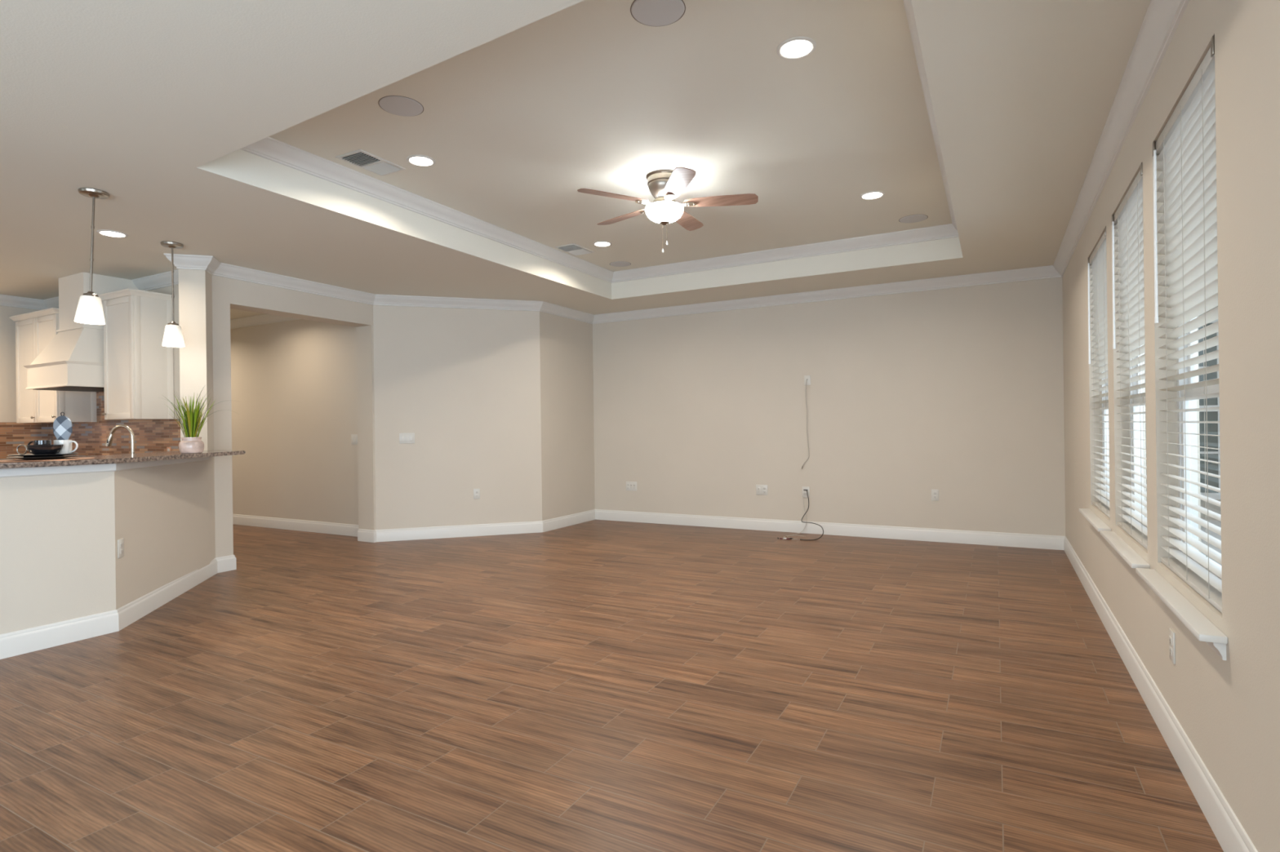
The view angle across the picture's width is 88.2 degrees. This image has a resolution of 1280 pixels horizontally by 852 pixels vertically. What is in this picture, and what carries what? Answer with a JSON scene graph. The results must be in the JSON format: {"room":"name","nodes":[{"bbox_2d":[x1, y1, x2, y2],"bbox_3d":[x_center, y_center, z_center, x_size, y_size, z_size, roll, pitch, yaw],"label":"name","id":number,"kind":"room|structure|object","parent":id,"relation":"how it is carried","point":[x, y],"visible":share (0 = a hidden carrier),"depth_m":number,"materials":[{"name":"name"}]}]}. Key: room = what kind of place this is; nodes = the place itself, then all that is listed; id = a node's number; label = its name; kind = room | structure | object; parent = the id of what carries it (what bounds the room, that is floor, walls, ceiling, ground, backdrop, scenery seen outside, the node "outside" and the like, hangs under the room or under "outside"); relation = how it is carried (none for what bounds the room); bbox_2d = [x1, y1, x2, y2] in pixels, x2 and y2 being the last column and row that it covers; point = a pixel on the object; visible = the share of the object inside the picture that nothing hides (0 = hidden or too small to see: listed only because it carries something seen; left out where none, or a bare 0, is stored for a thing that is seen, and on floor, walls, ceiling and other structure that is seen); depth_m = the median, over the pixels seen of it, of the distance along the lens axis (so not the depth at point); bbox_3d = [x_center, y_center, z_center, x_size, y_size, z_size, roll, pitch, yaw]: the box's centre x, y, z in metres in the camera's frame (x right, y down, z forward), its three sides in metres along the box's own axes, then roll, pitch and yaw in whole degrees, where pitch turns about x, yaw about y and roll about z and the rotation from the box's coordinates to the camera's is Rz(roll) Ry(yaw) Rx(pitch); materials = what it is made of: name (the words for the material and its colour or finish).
{"room":"empty living room","nodes":[
{"label":"empty living room","id":0,"kind":"room"},
{"bbox_2d":[0,305,39,422],"bbox_3d":[-8.441,-0.009,4.321,0.200,2.740,7.200,-1,0,28],"label":"wall","id":1,"kind":"structure","parent":0,"point":[7,326],"depth_m":7.13,"materials":[{"name":"paint"}]},
{"bbox_2d":[0,294,47,310],"bbox_3d":[-8.265,-1.328,4.387,0.078,0.108,6.900,-1,0,28],"label":"crown molding","id":2,"kind":"structure","parent":1,"relation":"attached to","point":[5,300],"depth_m":7.21,"materials":[{"name":"white paint"}]},
{"bbox_2d":[0,422,49,460],"bbox_3d":[-7.327,0.196,6.165,0.008,0.460,2.900,-1,0,28],"label":"backsplash","id":3,"kind":"structure","parent":1,"relation":"attached to","point":[12,434],"depth_m":7.19,"materials":[{"name":"tile"}]},
{"bbox_2d":[0,471,115,634],"bbox_3d":[-4.175,0.775,2.761,0.198,1.060,3.290,-1,0,28],"label":"wall","id":4,"kind":"structure","parent":0,"point":[57,532],"depth_m":3.90,"materials":[{"name":"paint"}]},
{"bbox_2d":[0,463,115,477],"bbox_3d":[-4.088,0.270,2.713,0.012,0.052,3.295,-1,0,28],"label":"crown molding","id":5,"kind":"structure","parent":4,"relation":"attached to","point":[40,471],"depth_m":3.90,"materials":[{"name":"white paint"}]},
{"bbox_2d":[0,609,119,659],"bbox_3d":[-4.074,1.236,2.713,0.016,0.135,3.296,-1,0,28],"label":"baseboard","id":6,"kind":"structure","parent":4,"relation":"attached to","point":[15,643],"depth_m":3.89,"materials":[{"name":"white paint"}]},
{"bbox_2d":[0,449,245,469],"bbox_3d":[-4.069,0.228,3.433,1.137,0.030,4.752,-1,0,18],"label":"countertop","id":7,"kind":"structure","parent":4,"relation":"on","point":[163,455],"depth_m":4.31,"materials":[{"name":"brown stone"}]},
{"bbox_2d":[0,457,94,462],"bbox_3d":[-3.639,0.205,4.030,0.480,0.005,0.480,-1,0,28],"label":"placemat","id":8,"kind":"object","parent":7,"relation":"on","point":[73,458],"visible":0.83,"depth_m":3.94,"materials":[{"name":"orange fabric"}]},
{"bbox_2d":[6,454,79,460],"bbox_3d":[-3.639,0.193,4.030,0.332,0.018,0.332,-1,0,28],"label":"dinner plate","id":9,"kind":"object","parent":8,"relation":"on","point":[69,455],"visible":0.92,"depth_m":3.95,"materials":[{"name":"black ceramic"}]},
{"bbox_2d":[7,453,78,457],"bbox_3d":[-3.639,0.180,4.030,0.325,0.018,0.325,-1,0,28],"label":"dinner plate","id":10,"kind":"object","parent":9,"relation":"on","point":[25,455],"visible":0.78,"depth_m":3.95,"materials":[{"name":"black ceramic"}]},
{"bbox_2d":[16,444,27,455],"bbox_3d":[-3.744,0.144,4.000,0.065,0.065,0.007,-1,0,0],"label":"napkin holder","id":11,"kind":"object","parent":10,"relation":"on","point":[19,445],"visible":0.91,"depth_m":4.00,"materials":[{"name":"silver metal"}]},
{"bbox_2d":[25,444,63,454],"bbox_3d":[-3.595,0.147,3.990,0.174,0.067,0.174,-1,0,28],"label":"bowl","id":12,"kind":"object","parent":10,"relation":"on","point":[32,449],"visible":0.8,"depth_m":3.94,"materials":[{"name":"black ceramic"}]},
{"bbox_2d":[27,440,51,444],"bbox_3d":[-3.631,0.127,3.985,0.129,0.081,0.080,-1,0,0],"label":"mug","id":13,"kind":"object","parent":12,"relation":"in","point":[37,442],"visible":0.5,"depth_m":3.96,"materials":[{"name":"black ceramic"}]},
{"bbox_2d":[53,440,78,454],"bbox_3d":[-3.559,0.133,4.100,0.137,0.093,0.088,-1,0,0],"label":"mug","id":14,"kind":"object","parent":10,"relation":"on","point":[68,447],"visible":0.75,"depth_m":4.08,"materials":[{"name":"white ceramic"}]},
{"bbox_2d":[53,412,72,439],"bbox_3d":[-3.585,0.040,4.100,0.116,0.254,0.032,-1,0,0],"label":"oven mitt","id":15,"kind":"object","parent":14,"relation":"in","point":[62,425],"visible":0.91,"depth_m":4.09,"materials":[{"name":"grey"}]},
{"bbox_2d":[104,424,134,453],"bbox_3d":[-4.090,0.188,5.251,0.318,0.401,0.056,-1,0,1],"label":"kitchen faucet","id":16,"kind":"object","parent":7,"relation":"on","point":[109,440],"visible":0.77,"depth_m":5.24,"materials":[{"name":"silver metal"}]},
{"bbox_2d":[159,386,237,453],"bbox_3d":[-3.307,-0.051,4.959,0.516,0.509,0.351,-1,0,-33],"label":"potted grass","id":17,"kind":"object","parent":7,"relation":"on","point":[191,443],"depth_m":4.89,"materials":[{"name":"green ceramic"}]},
{"bbox_2d":[178,437,204,453],"bbox_3d":[-3.349,0.144,4.930,0.160,0.120,0.160,-1,0,28],"label":"pot","id":18,"kind":"object","parent":17,"relation":"attached to","point":[188,445],"depth_m":4.87,"materials":[{"name":"white ceramic"}]},
{"bbox_2d":[114,460,208,609],"bbox_3d":[-3.596,0.767,4.881,0.198,1.060,1.537,-1,0,-15],"label":"wall","id":19,"kind":"structure","parent":0,"point":[162,512],"depth_m":4.75,"materials":[{"name":"paint"}]},
{"bbox_2d":[117,537,124,558],"bbox_3d":[-3.319,0.781,4.223,0.009,0.118,0.070,-1,0,-14],"label":"wall outlet","id":20,"kind":"object","parent":19,"relation":"attached to","point":[120,542],"visible":1,"depth_m":4.21,"materials":[{"name":"white plastic"}]},
{"bbox_2d":[120,542,123,554],"bbox_3d":[-3.317,0.781,4.224,0.004,0.068,0.034,-1,0,-15],"label":"receptacle","id":21,"kind":"object","parent":20,"relation":"attached to","point":[121,544],"depth_m":4.22,"materials":[{"name":"grey plastic"}]},
{"bbox_2d":[115,457,208,471],"bbox_3d":[-3.501,0.262,4.905,0.012,0.052,1.542,-1,0,-15],"label":"crown molding","id":22,"kind":"structure","parent":19,"relation":"attached to","point":[122,466],"depth_m":4.65,"materials":[{"name":"white paint"}]},
{"bbox_2d":[116,558,217,631],"bbox_3d":[-3.515,1.229,4.993,0.016,0.135,1.729,-1,0,-15],"label":"baseboard","id":23,"kind":"structure","parent":19,"relation":"attached to","point":[130,613],"depth_m":4.76,"materials":[{"name":"white paint"}]},
{"bbox_2d":[178,269,215,564],"bbox_3d":[-3.865,-0.069,5.840,0.198,2.740,0.457,-1,0,-17],"label":"wall column","id":24,"kind":"structure","parent":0,"point":[195,286],"depth_m":5.64,"materials":[{"name":"paint"}]},
{"bbox_2d":[164,253,213,270],"bbox_3d":[-3.804,-1.386,5.584,0.356,0.108,0.078,-1,0,-17],"label":"crown molding","id":25,"kind":"structure","parent":24,"relation":"attached to","point":[195,262],"depth_m":5.58,"materials":[{"name":"white paint"}]},
{"bbox_2d":[205,256,220,275],"bbox_3d":[-3.701,-1.388,5.712,0.078,0.108,0.266,-1,0,-18],"label":"crown molding","id":26,"kind":"structure","parent":24,"relation":"attached to","point":[214,264],"depth_m":5.72,"materials":[{"name":"white paint"}]},
{"bbox_2d":[216,555,236,573],"bbox_3d":[-3.698,1.231,5.898,0.016,0.135,0.171,-1,0,28],"label":"baseboard","id":27,"kind":"structure","parent":24,"relation":"attached to","point":[227,563],"depth_m":5.89,"materials":[{"name":"white paint"}]},
{"bbox_2d":[146,284,358,524],"bbox_3d":[-5.456,-0.049,7.927,4.475,2.740,1.980,-1,0,28],"label":"wall","id":28,"kind":"structure","parent":0,"point":[294,383],"depth_m":8.25,"materials":[{"name":"paint"}]},
{"bbox_2d":[8,307,97,423],"bbox_3d":[-6.210,-0.606,6.989,1.018,1.142,0.370,-1,0,28],"label":"upper cabinet","id":29,"kind":"object","parent":28,"relation":"attached to","point":[34,331],"visible":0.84,"depth_m":6.85,"materials":[{"name":"beige paint"}]},
{"bbox_2d":[22,271,138,391],"bbox_3d":[-5.406,-0.887,6.412,0.869,1.063,0.621,-1,0,28],"label":"range hood","id":30,"kind":"object","parent":28,"relation":"attached to","point":[73,359],"visible":0.68,"depth_m":6.17,"materials":[{"name":"beige paint"}]},
{"bbox_2d":[43,269,178,308],"bbox_3d":[-5.371,-1.366,6.702,2.977,0.108,0.078,-1,0,28],"label":"crown molding","id":31,"kind":"structure","parent":28,"relation":"attached to","point":[162,280],"depth_m":6.32,"materials":[{"name":"white paint"}]},
{"bbox_2d":[49,391,180,457],"bbox_3d":[-5.336,0.010,6.733,2.962,0.780,0.008,-1,0,28],"label":"backsplash","id":32,"kind":"structure","parent":28,"relation":"attached to","point":[152,435],"depth_m":6.69,"materials":[{"name":"tile"}]},
{"bbox_2d":[166,447,171,451],"bbox_3d":[-4.464,0.248,6.255,0.070,0.100,0.009,-1,0,28],"label":"wall outlet","id":33,"kind":"object","parent":32,"relation":"attached to","point":[168,449],"visible":0.37,"depth_m":6.25,"materials":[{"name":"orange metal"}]},
{"bbox_2d":[97,288,174,420],"bbox_3d":[-4.720,-0.644,6.187,0.593,1.165,0.370,-1,0,28],"label":"upper cabinet","id":34,"kind":"object","parent":28,"relation":"attached to","point":[139,371],"visible":0.94,"depth_m":6.07,"materials":[{"name":"beige paint"}]},
{"bbox_2d":[230,314,298,328],"bbox_3d":[-5.005,-1.371,8.584,4.275,0.108,0.078,-1,0,28],"label":"crown molding","id":35,"kind":"structure","parent":28,"relation":"attached to","point":[262,319],"depth_m":8.55,"materials":[{"name":"white paint"}]},
{"bbox_2d":[232,514,358,537],"bbox_3d":[-4.956,1.248,8.612,4.275,0.135,0.016,-1,0,28],"label":"baseboard","id":36,"kind":"structure","parent":28,"relation":"attached to","point":[340,529],"depth_m":8.23,"materials":[{"name":"white paint"}]},
{"bbox_2d":[351,434,357,444],"bbox_3d":[-3.347,0.158,7.741,0.116,0.118,0.009,-1,0,28],"label":"light switch","id":37,"kind":"object","parent":28,"relation":"attached to","point":[353,437],"visible":0.86,"depth_m":7.74,"materials":[{"name":"white plastic"}]},
{"bbox_2d":[211,275,376,558],"bbox_3d":[-3.498,-0.074,6.664,0.328,2.740,1.725,-1,0,28],"label":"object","id":38,"kind":"structure","parent":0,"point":[228,294],"depth_m":6.34,"materials":[{"name":"paint"}]},
{"bbox_2d":[213,262,375,305],"bbox_3d":[-3.338,-1.392,6.563,0.078,0.108,1.715,-1,0,28],"label":"crown molding","id":39,"kind":"structure","parent":38,"relation":"attached to","point":[224,270],"depth_m":6.44,"materials":[{"name":"white paint"}]},
{"bbox_2d":[357,528,373,542],"bbox_3d":[-3.052,1.223,7.360,0.266,0.135,0.016,-1,0,28],"label":"baseboard","id":40,"kind":"object","parent":38,"relation":"attached to","point":[364,535],"visible":1,"depth_m":7.36,"materials":[{"name":"white paint"}]},
{"bbox_2d":[373,529,377,542],"bbox_3d":[-2.935,1.221,7.313,0.016,0.135,0.044,-1,0,28],"label":"baseboard","id":41,"kind":"object","parent":38,"relation":"attached to","point":[375,531],"visible":1,"depth_m":7.30,"materials":[{"name":"white paint"}]},
{"bbox_2d":[373,305,542,529],"bbox_3d":[-2.170,-0.092,7.749,2.082,2.740,0.346,-1,0,-17],"label":"wall","id":42,"kind":"structure","parent":0,"point":[466,382],"depth_m":7.59,"materials":[{"name":"paint"}]},
{"bbox_2d":[399,432,414,444],"bbox_3d":[-2.621,0.137,7.429,0.162,0.118,0.010,-1,0,-17],"label":"light switch","id":43,"kind":"object","parent":42,"relation":"attached to","point":[409,437],"visible":1,"depth_m":7.43,"materials":[{"name":"white plastic"}]},
{"bbox_2d":[373,294,542,311],"bbox_3d":[-2.055,-1.409,7.569,1.878,0.108,0.078,-1,0,-17],"label":"crown molding","id":44,"kind":"structure","parent":42,"relation":"attached to","point":[380,300],"depth_m":7.55,"materials":[{"name":"white paint"}]},
{"bbox_2d":[376,520,542,542],"bbox_3d":[-2.042,1.209,7.595,1.852,0.135,0.016,-1,0,-17],"label":"baseboard","id":45,"kind":"structure","parent":42,"relation":"attached to","point":[524,527],"depth_m":7.57,"materials":[{"name":"white paint"}]},
{"bbox_2d":[473,488,479,499],"bbox_3d":[-1.890,0.786,7.646,0.070,0.118,0.009,-1,0,-16],"label":"wall outlet","id":46,"kind":"object","parent":42,"relation":"attached to","point":[476,491],"visible":1,"depth_m":7.64,"materials":[{"name":"white plastic"}]},
{"bbox_2d":[539,311,595,520],"bbox_3d":[-0.965,-0.107,8.531,0.250,2.740,1.375,-1,0,28],"label":"wall","id":47,"kind":"structure","parent":0,"point":[566,344],"depth_m":8.34,"materials":[{"name":"paint"}]},
{"bbox_2d":[539,301,594,324],"bbox_3d":[-0.893,-1.424,8.351,0.078,0.108,1.207,-1,0,28],"label":"crown molding","id":48,"kind":"structure","parent":47,"relation":"attached to","point":[548,308],"depth_m":8.29,"materials":[{"name":"white paint"}]},
{"bbox_2d":[542,509,595,532],"bbox_3d":[-0.880,1.194,8.377,0.016,0.135,1.182,-1,0,28],"label":"baseboard","id":49,"kind":"structure","parent":47,"relation":"attached to","point":[548,525],"depth_m":8.32,"materials":[{"name":"white paint"}]},
{"bbox_2d":[0,0,1151,319],"bbox_3d":[-3.432,-1.725,4.109,11.700,0.560,11.600,-1,0,28],"label":"ceiling","id":50,"kind":"structure","parent":0,"point":[152,105],"depth_m":3.75,"materials":[{"name":"beige paint"}]},
{"bbox_2d":[74,187,109,324],"bbox_3d":[-3.382,-1.040,4.076,0.187,0.812,0.152,-1,0,2],"label":"pendant light","id":51,"kind":"object","parent":50,"relation":"hanging from","point":[90,308],"visible":1,"depth_m":4.05,"materials":[{"name":"white glass"}]},
{"bbox_2d":[96,230,128,237],"bbox_3d":[-3.938,-1.435,4.930,0.184,0.008,0.184,-1,0,28],"label":"recessed light","id":52,"kind":"object","parent":50,"relation":"in","point":[106,233],"visible":1,"depth_m":4.92,"materials":[{"name":"white paint"}]},
{"bbox_2d":[160,240,185,346],"bbox_3d":[-3.692,-1.037,5.219,0.152,0.810,0.152,-1,0,28],"label":"pendant light","id":53,"kind":"object","parent":50,"relation":"hanging from","point":[173,335],"visible":1,"depth_m":5.19,"materials":[{"name":"white glass"}]},
{"bbox_2d":[335,149,405,176],"bbox_3d":[-1.800,-1.759,4.428,0.240,0.016,0.370,-1,0,28],"label":"ceiling vent","id":54,"kind":"object","parent":50,"relation":"in","point":[361,158],"visible":1,"depth_m":4.41,"materials":[{"name":"white metal"}]},
{"bbox_2d":[377,95,423,116],"bbox_3d":[-1.322,-1.770,3.658,0.238,0.005,0.238,-1,0,28],"label":"ceiling speaker","id":55,"kind":"object","parent":50,"relation":"attached to","point":[399,105],"visible":1,"depth_m":3.64,"materials":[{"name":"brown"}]},
{"bbox_2d":[406,155,435,166],"bbox_3d":[-1.460,-1.767,4.402,0.184,0.008,0.184,-1,0,28],"label":"recessed light","id":56,"kind":"object","parent":50,"relation":"in","point":[417,160],"visible":1,"depth_m":4.39,"materials":[{"name":"white paint"}]},
{"bbox_2d":[240,136,613,283],"bbox_3d":[-1.385,-1.718,5.715,0.078,0.108,4.570,-1,0,28],"label":"crown molding","id":57,"kind":"structure","parent":50,"relation":"attached to","point":[268,148],"depth_m":4.99,"materials":[{"name":"white paint"}]},
{"bbox_2d":[554,243,594,255],"bbox_3d":[-0.656,-1.774,6.657,0.240,0.016,0.370,-1,0,28],"label":"ceiling vent","id":58,"kind":"object","parent":50,"relation":"in","point":[574,249],"visible":1,"depth_m":6.62,"materials":[{"name":"white metal"}]},
{"bbox_2d":[592,240,611,246],"bbox_3d":[-0.369,-1.781,6.462,0.184,0.008,0.184,-1,0,28],"label":"recessed light","id":59,"kind":"object","parent":50,"relation":"in","point":[601,243],"visible":1,"depth_m":6.44,"materials":[{"name":"white paint"}]},
{"bbox_2d":[609,261,631,266],"bbox_3d":[-0.217,-1.785,7.284,0.238,0.005,0.238,-1,0,28],"label":"ceiling speaker","id":60,"kind":"object","parent":50,"relation":"attached to","point":[618,264],"visible":1,"depth_m":7.26,"materials":[{"name":"brown"}]},
{"bbox_2d":[630,0,685,26],"bbox_3d":[0.077,-1.789,2.838,0.238,0.005,0.238,-1,0,28],"label":"ceiling speaker","id":61,"kind":"object","parent":50,"relation":"attached to","point":[647,12],"visible":1,"depth_m":2.85,"materials":[{"name":"grey plastic"}]},
{"bbox_2d":[577,167,758,253],"bbox_3d":[0.188,-1.517,4.779,1.279,0.551,1.238,-1,0,28],"label":"ceiling fan","id":62,"kind":"object","parent":50,"relation":"hanging from","point":[664,185],"visible":1,"depth_m":4.65,"materials":[{"name":"brown wood"}]},
{"bbox_2d":[611,223,958,283],"bbox_3d":[1.276,-1.753,6.832,3.705,0.108,0.078,-1,0,28],"label":"crown molding","id":63,"kind":"structure","parent":50,"relation":"attached to","point":[945,231],"depth_m":6.67,"materials":[{"name":"white paint"}]},
{"bbox_2d":[776,36,816,59],"bbox_3d":[0.744,-1.796,3.142,0.184,0.008,0.184,-1,0,28],"label":"recessed light","id":64,"kind":"object","parent":50,"relation":"in","point":[797,47],"visible":1,"depth_m":3.13,"materials":[{"name":"white paint"}]},
{"bbox_2d":[859,191,884,199],"bbox_3d":[1.824,-1.810,5.184,0.184,0.008,0.184,-1,0,28],"label":"recessed light","id":65,"kind":"object","parent":50,"relation":"in","point":[873,194],"visible":1,"depth_m":5.17,"materials":[{"name":"white paint"}]},
{"bbox_2d":[898,214,928,222],"bbox_3d":[2.401,-1.819,5.800,0.238,0.005,0.238,-1,0,28],"label":"ceiling speaker","id":66,"kind":"object","parent":50,"relation":"attached to","point":[913,218],"visible":1,"depth_m":5.78,"materials":[{"name":"brown"}]},
{"bbox_2d":[902,0,957,230],"bbox_3d":[1.758,-1.759,3.902,0.078,0.108,4.780,-1,0,28],"label":"crown molding","id":67,"kind":"structure","parent":50,"relation":"attached to","point":[908,3],"depth_m":3.53,"materials":[{"name":"white paint"}]},
{"bbox_2d":[0,520,1223,851],"bbox_3d":[-3.391,1.355,4.109,11.700,0.120,11.600,-1,0,28],"label":"floor","id":68,"kind":"structure","parent":0,"point":[594,686],"depth_m":2.95,"materials":[{"name":"brown wood"}]},
{"bbox_2d":[777,495,807,539],"bbox_3d":[1.726,1.010,7.310,0.213,0.436,0.511,-1,0,43],"label":"cable","id":69,"kind":"object","parent":68,"relation":"on","point":[784,538],"visible":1,"depth_m":7.36,"materials":[{"name":"beige plastic"}]},
{"bbox_2d":[592,277,1065,536],"bbox_3d":[1.711,-0.142,7.784,5.530,2.740,0.250,-1,0,28],"label":"wall","id":70,"kind":"structure","parent":0,"point":[957,393],"depth_m":7.31,"materials":[{"name":"paint"}]},
{"bbox_2d":[626,481,636,491],"bbox_3d":[-0.114,0.787,8.623,0.162,0.118,0.016,-1,0,28],"label":"wall outlet","id":71,"kind":"object","parent":70,"relation":"attached to","point":[630,486],"visible":1,"depth_m":8.62,"materials":[{"name":"white plastic"}]},
{"bbox_2d":[755,484,767,495],"bbox_3d":[1.435,0.753,7.788,0.140,0.118,0.016,-1,0,28],"label":"wall outlet","id":72,"kind":"object","parent":70,"relation":"attached to","point":[760,489],"visible":1,"depth_m":7.79,"materials":[{"name":"white plastic"}]},
{"bbox_2d":[802,486,809,497],"bbox_3d":[1.889,0.755,7.533,0.084,0.124,0.034,-1,0,28],"label":"plate","id":73,"kind":"object","parent":70,"relation":"attached to","point":[805,489],"visible":1,"depth_m":7.54,"materials":[{"name":"white plastic"}]},
{"bbox_2d":[800,490,823,540],"bbox_3d":[1.893,0.978,7.270,0.248,0.495,0.458,-1,0,16],"label":"power cord","id":74,"kind":"object","parent":73,"relation":"hanging from","point":[806,491],"visible":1,"depth_m":7.32,"materials":[{"name":"grey plastic"}]},
{"bbox_2d":[804,375,810,385],"bbox_3d":[1.907,-0.520,7.525,0.070,0.110,0.016,-1,0,28],"label":"wall outlet","id":75,"kind":"object","parent":70,"relation":"attached to","point":[807,378],"visible":1,"depth_m":7.52,"materials":[{"name":"white plastic"}]},
{"bbox_2d":[801,380,808,469],"bbox_3d":[1.882,-0.020,7.534,0.090,1.022,0.018,-1,0,28],"label":"coaxial cable","id":76,"kind":"object","parent":75,"relation":"hanging from","point":[806,380],"visible":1,"depth_m":7.52,"materials":[{"name":"beige plastic"}]},
{"bbox_2d":[592,265,1062,324],"bbox_3d":[1.695,-1.458,7.597,5.350,0.108,0.078,-1,0,28],"label":"crown molding","id":77,"kind":"structure","parent":70,"relation":"attached to","point":[1043,272],"depth_m":7.29,"materials":[{"name":"white paint"}]},
{"bbox_2d":[595,509,1065,550],"bbox_3d":[1.744,1.160,7.624,5.350,0.135,0.016,-1,0,28],"label":"baseboard","id":78,"kind":"structure","parent":70,"relation":"attached to","point":[957,536],"depth_m":7.31,"materials":[{"name":"white paint"}]},
{"bbox_2d":[931,489,938,501],"bbox_3d":[3.085,0.723,6.903,0.070,0.118,0.009,-1,0,28],"label":"wall outlet","id":79,"kind":"object","parent":70,"relation":"attached to","point":[935,493],"visible":1,"depth_m":6.90,"materials":[{"name":"white plastic"}]},
{"bbox_2d":[933,492,937,498],"bbox_3d":[3.083,0.723,6.901,0.034,0.068,0.004,-1,0,28],"label":"receptacle","id":80,"kind":"object","parent":79,"relation":"attached to","point":[935,494],"depth_m":6.90,"materials":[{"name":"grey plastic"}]},
{"bbox_2d":[1062,0,1279,851],"bbox_3d":[1.517,-0.140,1.448,0.140,2.740,11.590,-1,0,28],"label":"wall","id":81,"kind":"structure","parent":0,"point":[1228,709],"depth_m":1.90,"materials":[{"name":"paint"}]},
{"bbox_2d":[1079,363,1111,532],"bbox_3d":[2.967,-0.255,4.227,0.191,1.837,0.990,-1,0,28],"label":"window","id":82,"kind":"structure","parent":81,"relation":"in","point":[1098,524],"depth_m":4.52,"materials":[{"name":"white plastic"}]},
{"bbox_2d":[1087,226,1110,518],"bbox_3d":[2.964,-0.314,4.228,0.070,1.718,0.866,-1,0,28],"label":"window blind","id":83,"kind":"object","parent":82,"relation":"attached to","point":[1098,261],"visible":0.74,"depth_m":4.30,"materials":[{"name":"white plastic"}]},
{"bbox_2d":[1053,0,1189,276],"bbox_3d":[1.416,-1.455,1.522,0.078,0.108,11.040,-1,0,28],"label":"crown molding","id":84,"kind":"structure","parent":81,"relation":"attached to","point":[1162,19],"depth_m":3.00,"materials":[{"name":"white paint"}]},
{"bbox_2d":[1100,345,1150,568],"bbox_3d":[2.452,-0.249,3.272,0.191,1.837,0.990,-1,0,28],"label":"window","id":85,"kind":"structure","parent":81,"relation":"in","point":[1130,556],"depth_m":3.57,"materials":[{"name":"white plastic"}]},
{"bbox_2d":[1111,161,1147,550],"bbox_3d":[2.449,-0.307,3.273,0.070,1.718,0.866,-1,0,28],"label":"window blind","id":86,"kind":"object","parent":85,"relation":"attached to","point":[1128,217],"visible":0.71,"depth_m":3.30,"materials":[{"name":"white plastic"}]},
{"bbox_2d":[1063,536,1257,851],"bbox_3d":[2.236,1.153,2.915,0.016,0.135,7.840,-1,0,28],"label":"baseboard","id":87,"kind":"structure","parent":81,"relation":"attached to","point":[1228,830],"depth_m":2.42,"materials":[{"name":"white paint"}]},
{"bbox_2d":[1168,627,1175,664],"bbox_3d":[2.010,0.832,2.496,0.009,0.118,0.070,-1,0,28],"label":"wall outlet","id":88,"kind":"object","parent":81,"relation":"attached to","point":[1171,634],"visible":1,"depth_m":2.48,"materials":[{"name":"white plastic"}]},
{"bbox_2d":[1168,635,1172,656],"bbox_3d":[2.008,0.832,2.498,0.004,0.068,0.034,-1,0,28],"label":"receptacle","id":89,"kind":"object","parent":88,"relation":"attached to","point":[1170,637],"depth_m":2.50,"materials":[{"name":"white plastic"}]},
{"bbox_2d":[1135,316,1227,660],"bbox_3d":[1.938,-0.242,2.317,0.191,1.837,0.990,-1,0,28],"label":"window","id":90,"kind":"structure","parent":81,"relation":"in","point":[1199,625],"depth_m":2.60,"materials":[{"name":"white plastic"}]},
{"bbox_2d":[1151,35,1222,613],"bbox_3d":[1.935,-0.300,2.318,0.070,1.718,0.866,-1,0,28],"label":"window blind","id":91,"kind":"object","parent":90,"relation":"attached to","point":[1186,146],"visible":0.73,"depth_m":2.30,"materials":[{"name":"white plastic"}]},
{"label":"outside","id":92,"kind":"structure","parent":0,"visible":0},
{"bbox_3d":[7.978,1.366,4.230,70.000,0.160,75.000,-1,0,28],"label":"ground","id":93,"kind":"structure","parent":92,"visible":0},
{"bbox_2d":[1144,306,1221,519],"bbox_3d":[9.229,-1.031,10.298,5.300,4.600,5.900,-1,0,28],"label":"neighbouring house","id":94,"kind":"structure","parent":93,"relation":"on","point":[1213,442],"depth_m":8.52,"materials":[{"name":"grey paint"}]},
{"bbox_2d":[1200,520,1221,565],"bbox_3d":[5.232,1.282,3.438,4.480,0.080,11.000,-1,0,28],"label":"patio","id":95,"kind":"structure","parent":93,"relation":"on","point":[1216,522],"depth_m":7.40,"materials":[{"name":"concrete"}]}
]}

